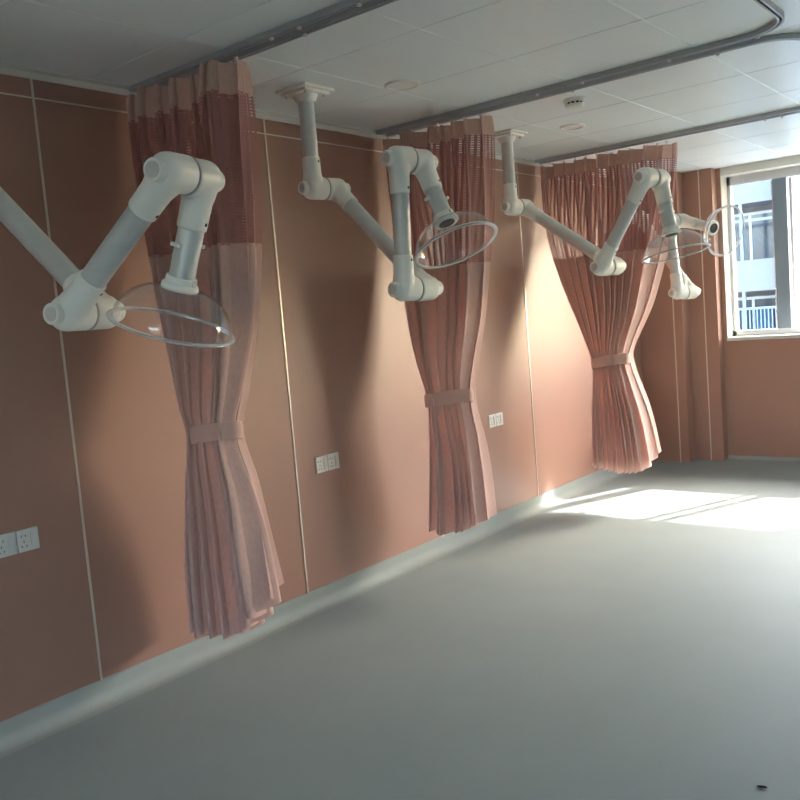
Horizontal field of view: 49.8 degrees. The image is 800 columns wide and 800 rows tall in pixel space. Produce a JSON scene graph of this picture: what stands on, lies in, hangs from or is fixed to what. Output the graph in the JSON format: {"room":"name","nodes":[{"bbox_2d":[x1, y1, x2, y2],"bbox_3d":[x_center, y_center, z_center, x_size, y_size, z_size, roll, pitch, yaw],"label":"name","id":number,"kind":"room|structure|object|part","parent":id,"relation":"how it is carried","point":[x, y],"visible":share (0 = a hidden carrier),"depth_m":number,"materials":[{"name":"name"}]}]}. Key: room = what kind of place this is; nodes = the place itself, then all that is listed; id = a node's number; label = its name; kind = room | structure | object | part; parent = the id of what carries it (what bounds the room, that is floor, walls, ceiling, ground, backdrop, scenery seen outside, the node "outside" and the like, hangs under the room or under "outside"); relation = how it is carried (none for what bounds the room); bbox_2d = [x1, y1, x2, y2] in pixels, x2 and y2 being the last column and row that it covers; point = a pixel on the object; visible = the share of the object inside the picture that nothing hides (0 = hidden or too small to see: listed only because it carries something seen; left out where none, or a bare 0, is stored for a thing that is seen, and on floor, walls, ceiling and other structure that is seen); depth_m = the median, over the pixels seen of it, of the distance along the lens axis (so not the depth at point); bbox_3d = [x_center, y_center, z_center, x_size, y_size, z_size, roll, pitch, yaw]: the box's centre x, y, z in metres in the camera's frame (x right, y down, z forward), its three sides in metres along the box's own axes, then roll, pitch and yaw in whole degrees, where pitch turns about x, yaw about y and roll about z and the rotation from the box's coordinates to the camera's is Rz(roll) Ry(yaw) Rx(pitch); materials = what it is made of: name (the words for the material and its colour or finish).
{"room":"hospital room","nodes":[
{"label":"hospital room","id":0,"kind":"room"},
{"bbox_2d":[0,74,643,721],"bbox_3d":[-1.323,0.008,3.499,0.100,2.683,12.160,0,7,39],"label":"wall","id":1,"kind":"structure","parent":0,"point":[357,391],"depth_m":4.17,"materials":[{"name":"paint"}]},
{"bbox_2d":[0,531,17,557],"bbox_3d":[-1.474,0.544,3.219,0.012,0.086,0.086,0,7,39],"label":"wall socket","id":2,"kind":"object","parent":1,"relation":"attached to","point":[8,542],"visible":1,"depth_m":3.22,"materials":[{"name":"white plastic"}]},
{"bbox_2d":[8,536,15,551],"bbox_3d":[-1.457,0.541,3.234,0.004,0.060,0.022,0,7,39],"label":"rocker switch","id":3,"kind":"object","parent":2,"relation":"attached to","point":[11,539],"depth_m":3.23,"materials":[{"name":"white plastic"}]},
{"bbox_2d":[15,526,39,552],"bbox_3d":[-1.420,0.533,3.287,0.012,0.086,0.086,0,7,39],"label":"wall socket","id":4,"kind":"object","parent":1,"relation":"attached to","point":[27,539],"visible":1,"depth_m":3.28,"materials":[{"name":"white plastic"}]},
{"bbox_2d":[31,530,37,545],"bbox_3d":[-1.402,0.530,3.302,0.004,0.060,0.022,0,7,39],"label":"rocker switch","id":5,"kind":"object","parent":4,"relation":"attached to","point":[34,533],"depth_m":3.30,"materials":[{"name":"white plastic"}]},
{"bbox_2d":[30,79,102,679],"bbox_3d":[-1.321,-0.043,3.419,0.004,2.399,0.009,0,7,39],"label":"trim","id":6,"kind":"structure","parent":1,"relation":"attached to","point":[31,81],"depth_m":3.43,"materials":[{"name":"metal"}]},
{"bbox_2d":[263,119,308,592],"bbox_3d":[-0.574,-0.191,4.347,0.004,2.399,0.009,0,7,39],"label":"trim","id":7,"kind":"structure","parent":1,"relation":"attached to","point":[263,119],"depth_m":4.34,"materials":[{"name":"metal"}]},
{"bbox_2d":[0,92,613,187],"bbox_3d":[-1.546,-1.136,3.146,0.004,0.006,11.620,0,7,39],"label":"trim","id":8,"kind":"structure","parent":1,"relation":"attached to","point":[0,92],"depth_m":3.62,"materials":[{"name":"metal"}]},
{"bbox_2d":[0,62,632,178],"bbox_3d":[-1.544,-1.223,3.130,0.028,0.034,11.620,0,7,39],"label":"trim","id":9,"kind":"structure","parent":1,"relation":"attached to","point":[6,69],"depth_m":3.61,"materials":[{"name":"white paint"}]},
{"bbox_2d":[315,455,327,473],"bbox_3d":[-0.411,0.339,4.539,0.012,0.086,0.086,0,7,39],"label":"wall socket","id":10,"kind":"object","parent":1,"relation":"attached to","point":[321,462],"visible":1,"depth_m":4.53,"materials":[{"name":"white plastic"}]},
{"bbox_2d":[324,458,327,468],"bbox_3d":[-0.394,0.336,4.554,0.004,0.060,0.022,0,7,39],"label":"rocker switch","id":11,"kind":"object","parent":10,"relation":"attached to","point":[325,459],"depth_m":4.55,"materials":[{"name":"white plastic"}]},
{"bbox_2d":[0,461,653,757],"bbox_3d":[-1.328,1.224,3.348,0.074,0.100,11.620,0,7,39],"label":"baseboard","id":12,"kind":"structure","parent":1,"relation":"attached to","point":[22,730],"depth_m":4.10,"materials":[{"name":"plastic"}]},
{"bbox_2d":[327,452,338,470],"bbox_3d":[-0.357,0.328,4.606,0.012,0.086,0.086,0,7,39],"label":"wall socket","id":13,"kind":"object","parent":1,"relation":"attached to","point":[333,459],"visible":1,"depth_m":4.60,"materials":[{"name":"white plastic"}]},
{"bbox_2d":[335,455,338,465],"bbox_3d":[-0.340,0.325,4.622,0.004,0.060,0.022,0,7,39],"label":"rocker switch","id":14,"kind":"object","parent":13,"relation":"attached to","point":[336,456],"depth_m":4.62,"materials":[{"name":"white plastic"}]},
{"bbox_2d":[488,414,495,427],"bbox_3d":[0.626,0.142,5.827,0.012,0.086,0.086,0,7,39],"label":"wall socket","id":15,"kind":"object","parent":1,"relation":"attached to","point":[491,418],"visible":1,"depth_m":5.82,"materials":[{"name":"white plastic"}]},
{"bbox_2d":[496,412,502,425],"bbox_3d":[0.681,0.131,5.895,0.012,0.086,0.086,0,7,39],"label":"wall socket","id":16,"kind":"object","parent":1,"relation":"attached to","point":[499,416],"visible":1,"depth_m":5.89,"materials":[{"name":"white plastic"}]},
{"bbox_2d":[516,163,538,495],"bbox_3d":[0.919,-0.489,6.202,0.004,2.399,0.009,0,7,39],"label":"trim","id":17,"kind":"structure","parent":1,"relation":"attached to","point":[516,163],"depth_m":6.20,"materials":[{"name":"metal"}]},
{"bbox_2d":[0,459,799,799],"bbox_3d":[0.853,1.297,1.889,5.500,0.120,12.260,0,7,39],"label":"floor","id":18,"kind":"structure","parent":0,"point":[635,636],"depth_m":3.45,"materials":[{"name":"plastic"}]},
{"bbox_2d":[0,0,799,176],"bbox_3d":[0.638,-1.351,1.637,5.500,0.150,12.260,0,7,39],"label":"ceiling","id":19,"kind":"structure","parent":0,"point":[461,53],"depth_m":3.55,"materials":[{"name":"tile"}]},
{"bbox_2d":[0,151,234,347],"bbox_3d":[-1.013,-0.670,2.512,1.127,1.099,0.378,-2,6,24],"label":"extraction arm","id":20,"kind":"object","parent":19,"relation":"hanging from","point":[83,304],"visible":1,"depth_m":2.33},
{"bbox_2d":[106,272,234,347],"bbox_3d":[-0.645,-0.247,2.420,0.333,0.218,0.356,0,7,39],"label":"hood","id":21,"kind":"object","parent":20,"relation":"attached to","point":[185,283],"depth_m":2.36,"materials":[{"name":"clear plastic"}]},
{"bbox_3d":[-0.582,-0.425,2.365,0.026,0.010,0.116,22,16,22],"label":"damper handle","id":22,"kind":"part","parent":20,"relation":"part of","materials":[{"name":"white plastic"}]},
{"bbox_2d":[129,0,370,92],"bbox_3d":[-0.861,-1.191,2.194,2.228,0.031,1.940,0,7,39],"label":"rail","id":23,"kind":"object","parent":19,"relation":"attached to","point":[297,24],"visible":1,"depth_m":3.13,"materials":[{"name":"metal"}]},
{"bbox_2d":[126,56,283,639],"bbox_3d":[-0.785,-0.145,3.521,0.673,2.297,0.208,0,7,39],"label":"privacy curtain","id":24,"kind":"object","parent":23,"relation":"hanging from","point":[233,573],"visible":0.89,"depth_m":3.44,"materials":[{"name":"pink fabric"}]},
{"bbox_3d":[-0.845,-0.876,3.453,0.669,0.570,0.206,0,7,39],"label":"net panel","id":25,"kind":"part","parent":24,"relation":"part of","materials":[{"name":"red fabric"}]},
{"bbox_2d":[149,245,283,639],"bbox_3d":[-0.752,0.201,3.548,0.574,1.600,0.206,0,7,39],"label":"drape","id":26,"kind":"object","parent":24,"relation":"hanging from","point":[233,573],"depth_m":3.47,"materials":[{"name":"pink fabric"}]},
{"bbox_2d":[275,82,497,300],"bbox_3d":[-0.067,-0.908,3.664,1.052,0.996,0.356,0,7,43],"label":"extraction arm","id":27,"kind":"object","parent":19,"relation":"hanging from","point":[410,282],"visible":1,"depth_m":3.51},
{"bbox_3d":[-0.429,-1.374,3.897,0.190,0.058,0.190,0,7,39],"label":"ceiling plate","id":28,"kind":"part","parent":27,"relation":"part of","materials":[{"name":"white plastic"}]},
{"bbox_3d":[0.149,-0.818,3.498,0.116,0.010,0.026,-9,-18,-39],"label":"damper handle","id":29,"kind":"part","parent":27,"relation":"part of","materials":[{"name":"white plastic"}]},
{"bbox_2d":[414,208,497,268],"bbox_3d":[0.221,-0.653,3.442,0.326,0.226,0.356,0,7,39],"label":"hood","id":30,"kind":"object","parent":27,"relation":"attached to","point":[443,218],"depth_m":3.45,"materials":[{"name":"clear plastic"}]},
{"bbox_2d":[384,79,419,90],"bbox_3d":[0.011,-1.437,3.929,0.164,0.010,0.164,0,7,39],"label":"recessed light","id":31,"kind":"object","parent":19,"relation":"in","point":[402,84],"visible":1,"depth_m":3.92,"materials":[{"name":"white plastic"}]},
{"bbox_2d":[388,82,416,88],"bbox_3d":[0.011,-1.439,3.929,0.136,0.004,0.136,-5,5,-2],"label":"diffuser","id":32,"kind":"object","parent":31,"relation":"attached to","point":[391,85],"depth_m":3.94,"materials":[{"name":"white plastic"}]},
{"bbox_2d":[150,0,784,134],"bbox_3d":[0.255,-1.413,3.579,2.228,0.031,1.555,0,7,39],"label":"rail","id":33,"kind":"object","parent":19,"relation":"attached to","point":[768,5],"visible":0.95,"depth_m":3.60,"materials":[{"name":"metal"}]},
{"bbox_2d":[560,123,584,130],"bbox_3d":[1.033,-1.637,5.162,0.150,0.010,0.150,0,7,39],"label":"recessed light","id":34,"kind":"object","parent":19,"relation":"in","point":[575,126],"visible":1,"depth_m":5.16,"materials":[{"name":"white plastic"}]},
{"bbox_2d":[562,125,581,128],"bbox_3d":[1.033,-1.639,5.162,0.122,0.004,0.122,-1,7,35],"label":"diffuser","id":35,"kind":"object","parent":34,"relation":"attached to","point":[564,126],"depth_m":5.16,"materials":[{"name":"white plastic"}]},
{"bbox_2d":[563,96,585,109],"bbox_3d":[0.910,-1.544,4.486,0.116,0.046,0.116,0,7,39],"label":"smoke detector","id":36,"kind":"object","parent":19,"relation":"attached to","point":[576,102],"visible":1,"depth_m":4.45,"materials":[{"name":"white plastic"}]},
{"bbox_2d":[386,33,799,162],"bbox_3d":[1.319,-1.625,4.901,2.228,0.031,1.715,0,7,39],"label":"rail","id":37,"kind":"object","parent":19,"relation":"attached to","point":[785,36],"visible":0.98,"depth_m":4.39,"materials":[{"name":"metal"}]},
{"bbox_2d":[382,114,496,535],"bbox_3d":[0.257,-0.368,4.775,0.691,2.269,0.203,-1,6,32],"label":"privacy curtain","id":38,"kind":"object","parent":37,"relation":"hanging from","point":[446,331],"visible":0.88,"depth_m":4.73,"materials":[{"name":"pink fabric"}]},
{"bbox_3d":[0.199,-1.062,4.711,0.684,0.675,0.176,-1,7,35],"label":"net panel","id":39,"kind":"part","parent":38,"relation":"part of","materials":[{"name":"red fabric"}]},
{"bbox_2d":[404,263,496,535],"bbox_3d":[0.269,0.016,4.819,0.574,1.497,0.192,-1,6,33],"label":"drape","id":40,"kind":"object","parent":38,"relation":"hanging from","point":[446,331],"depth_m":4.76,"materials":[{"name":"pink fabric"}]},
{"bbox_2d":[485,128,710,275],"bbox_3d":[1.087,-1.157,4.876,1.318,0.917,0.362,1,8,44],"label":"extraction arm","id":41,"kind":"object","parent":19,"relation":"hanging from","point":[605,262],"visible":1,"depth_m":4.75},
{"bbox_3d":[0.645,-1.586,5.214,0.190,0.058,0.190,0,7,39],"label":"ceiling plate","id":42,"kind":"part","parent":41,"relation":"part of","materials":[{"name":"white plastic"}]},
{"bbox_2d":[642,225,710,263],"bbox_3d":[1.462,-0.834,4.572,0.351,0.186,0.357,0,7,39],"label":"hood","id":43,"kind":"object","parent":41,"relation":"attached to","point":[668,230],"depth_m":4.55,"materials":[{"name":"clear plastic"}]},
{"bbox_2d":[539,111,799,163],"bbox_3d":[2.149,-1.740,5.411,2.880,0.031,0.025,0,7,39],"label":"rail","id":44,"kind":"object","parent":19,"relation":"attached to","point":[795,112],"visible":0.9,"depth_m":5.67,"materials":[{"name":"metal"}]},
{"bbox_2d":[540,141,676,473],"bbox_3d":[1.502,-0.601,6.087,0.986,2.253,0.220,-1,6,32],"label":"privacy curtain","id":45,"kind":"object","parent":44,"relation":"hanging from","point":[611,312],"visible":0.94,"depth_m":6.07,"materials":[{"name":"pink fabric"}]},
{"bbox_3d":[1.442,-1.321,6.024,0.977,0.600,0.206,-1,7,34],"label":"net panel","id":46,"kind":"part","parent":45,"relation":"part of","materials":[{"name":"red fabric"}]},
{"bbox_2d":[554,249,667,473],"bbox_3d":[1.511,-0.252,6.130,0.809,1.551,0.216,-1,6,33],"label":"drape","id":47,"kind":"object","parent":45,"relation":"hanging from","point":[611,312],"depth_m":6.08,"materials":[{"name":"pink fabric"}]},
{"bbox_2d":[621,163,744,299],"bbox_3d":[1.978,-1.274,6.276,0.354,1.091,1.020,-8,6,-33],"label":"extraction arm","id":48,"kind":"object","parent":19,"relation":"hanging from","point":[682,287],"visible":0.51,"depth_m":6.17},
{"bbox_2d":[702,204,744,256],"bbox_3d":[2.211,-1.161,5.926,0.238,0.341,0.326,0,7,39],"label":"hood","id":49,"kind":"object","parent":48,"relation":"attached to","point":[711,227],"depth_m":5.99,"materials":[{"name":"clear plastic"}]},
{"bbox_2d":[636,172,695,461],"bbox_3d":[2.394,-0.720,7.725,0.390,2.533,0.260,0,7,39],"label":"wall","id":50,"kind":"structure","parent":0,"point":[657,334],"depth_m":7.63,"materials":[{"name":"paint"}]},
{"bbox_2d":[672,298,680,461],"bbox_3d":[2.402,-0.704,7.551,0.009,2.533,0.004,0,7,39],"label":"trim","id":51,"kind":"structure","parent":50,"relation":"attached to","point":[672,298],"depth_m":7.60,"materials":[{"name":"metal"}]},
{"bbox_2d":[682,168,727,460],"bbox_3d":[2.690,-0.730,7.583,0.250,2.533,0.110,0,7,39],"label":"wall","id":52,"kind":"structure","parent":0,"point":[707,177],"depth_m":7.54,"materials":[{"name":"paint"}]},
{"bbox_2d":[697,170,711,459],"bbox_3d":[2.666,-0.723,7.529,0.009,2.533,0.004,0,7,39],"label":"trim","id":53,"kind":"structure","parent":52,"relation":"attached to","point":[697,170],"depth_m":7.53,"materials":[{"name":"metal"}]},
{"bbox_2d":[715,168,799,457],"bbox_3d":[4.470,-0.736,6.388,5.300,2.683,0.260,0,7,39],"label":"wall","id":54,"kind":"structure","parent":0,"point":[762,377],"depth_m":7.43,"materials":[{"name":"brown paint"}]},
{"bbox_2d":[720,176,732,337],"bbox_3d":[4.365,-1.253,6.317,3.874,1.390,0.152,0,7,39],"label":"trim","id":55,"kind":"structure","parent":54,"relation":"attached to","point":[723,180],"depth_m":7.52,"materials":[{"name":"beige paint"}]},
{"bbox_2d":[726,166,799,335],"bbox_3d":[4.436,-1.267,6.405,3.870,1.390,0.084,0,7,39],"label":"window","id":56,"kind":"structure","parent":54,"relation":"in","point":[779,177],"depth_m":7.34,"materials":[{"name":"painted metal"},{"name":"glass"}]},
{"bbox_2d":[727,333,799,340],"bbox_3d":[4.462,-0.556,6.433,3.870,0.030,0.325,0,7,39],"label":"window sill","id":57,"kind":"structure","parent":54,"relation":"attached to","point":[792,335],"depth_m":7.34,"materials":[{"name":"white paint"}]},
{"bbox_2d":[728,455,799,461],"bbox_3d":[4.723,0.499,6.186,4.660,0.030,0.044,0,7,39],"label":"baseboard","id":58,"kind":"structure","parent":54,"relation":"attached to","point":[736,457],"depth_m":7.46,"materials":[{"name":"plastic"}]},
{"bbox_2d":[720,154,799,176],"bbox_3d":[4.339,-2.008,6.289,3.870,0.118,0.260,0,7,39],"label":"wall","id":59,"kind":"structure","parent":0,"point":[789,161],"depth_m":7.21,"materials":[{"name":"white paint"}]},
{"label":"outside","id":60,"kind":"structure","parent":0,"visible":0},
{"bbox_3d":[4.609,9.363,10.728,120.000,0.400,140.000,0,7,39],"label":"ground","id":61,"kind":"structure","parent":60,"visible":0},
{"bbox_2d":[733,176,799,329],"bbox_3d":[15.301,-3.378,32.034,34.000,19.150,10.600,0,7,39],"label":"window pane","id":62,"kind":"structure","parent":61,"relation":"on","point":[755,250],"depth_m":28.88,"materials":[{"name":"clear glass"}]},
{"bbox_3d":[11.422,-5.596,28.779,0.100,1.870,0.110,0,7,39],"label":"post","id":63,"kind":"part","parent":62,"relation":"part of","materials":[{"name":"white metal"}]},
{"bbox_3d":[11.763,-5.404,30.341,1.070,2.020,0.040,0,7,39],"label":"pane","id":64,"kind":"part","parent":62,"relation":"part of","materials":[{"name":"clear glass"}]},
{"bbox_3d":[11.656,-2.709,29.054,0.100,1.870,0.110,0,7,39],"label":"post","id":65,"kind":"part","parent":62,"relation":"part of","materials":[{"name":"white metal"}]},
{"bbox_3d":[11.997,-2.517,30.615,1.070,2.020,0.040,0,7,39],"label":"pane","id":66,"kind":"part","parent":62,"relation":"part of","materials":[{"name":"clear glass"}]},
{"bbox_3d":[5.620,-5.929,33.359,17.280,0.080,0.070,0,7,39],"label":"rail","id":67,"kind":"part","parent":62,"relation":"part of","materials":[{"name":"white metal"}]},
{"bbox_3d":[11.409,-3.064,29.131,2.980,0.080,0.070,0,7,39],"label":"handrail","id":68,"kind":"part","parent":62,"relation":"part of","materials":[{"name":"white metal"}]},
{"bbox_3d":[12.674,-5.409,29.607,1.070,2.020,0.040,0,7,39],"label":"pane","id":69,"kind":"part","parent":62,"relation":"part of","materials":[{"name":"clear glass"}]},
{"bbox_3d":[12.323,-1.992,29.001,0.400,2.150,0.060,0,7,39],"label":"door","id":70,"kind":"part","parent":62,"relation":"part of","materials":[{"name":"blue paint"}]},
{"bbox_3d":[12.908,-2.521,29.881,1.070,2.020,0.040,0,7,39],"label":"pane","id":71,"kind":"part","parent":62,"relation":"part of","materials":[{"name":"clear glass"}]},
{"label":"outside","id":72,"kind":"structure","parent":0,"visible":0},
{"bbox_3d":[4.949,-2.239,6.434,10.000,0.180,0.780,0,7,39],"label":"slab","id":73,"kind":"object","parent":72,"visible":0},
{"bbox_2d":[771,177,798,327],"bbox_3d":[3.504,-0.596,7.771,0.170,3.100,0.080,0,7,39],"label":"outer fin","id":74,"kind":"structure","parent":73,"relation":"attached to","point":[790,179],"depth_m":7.65,"materials":[{"name":"white metal"}]}
]}

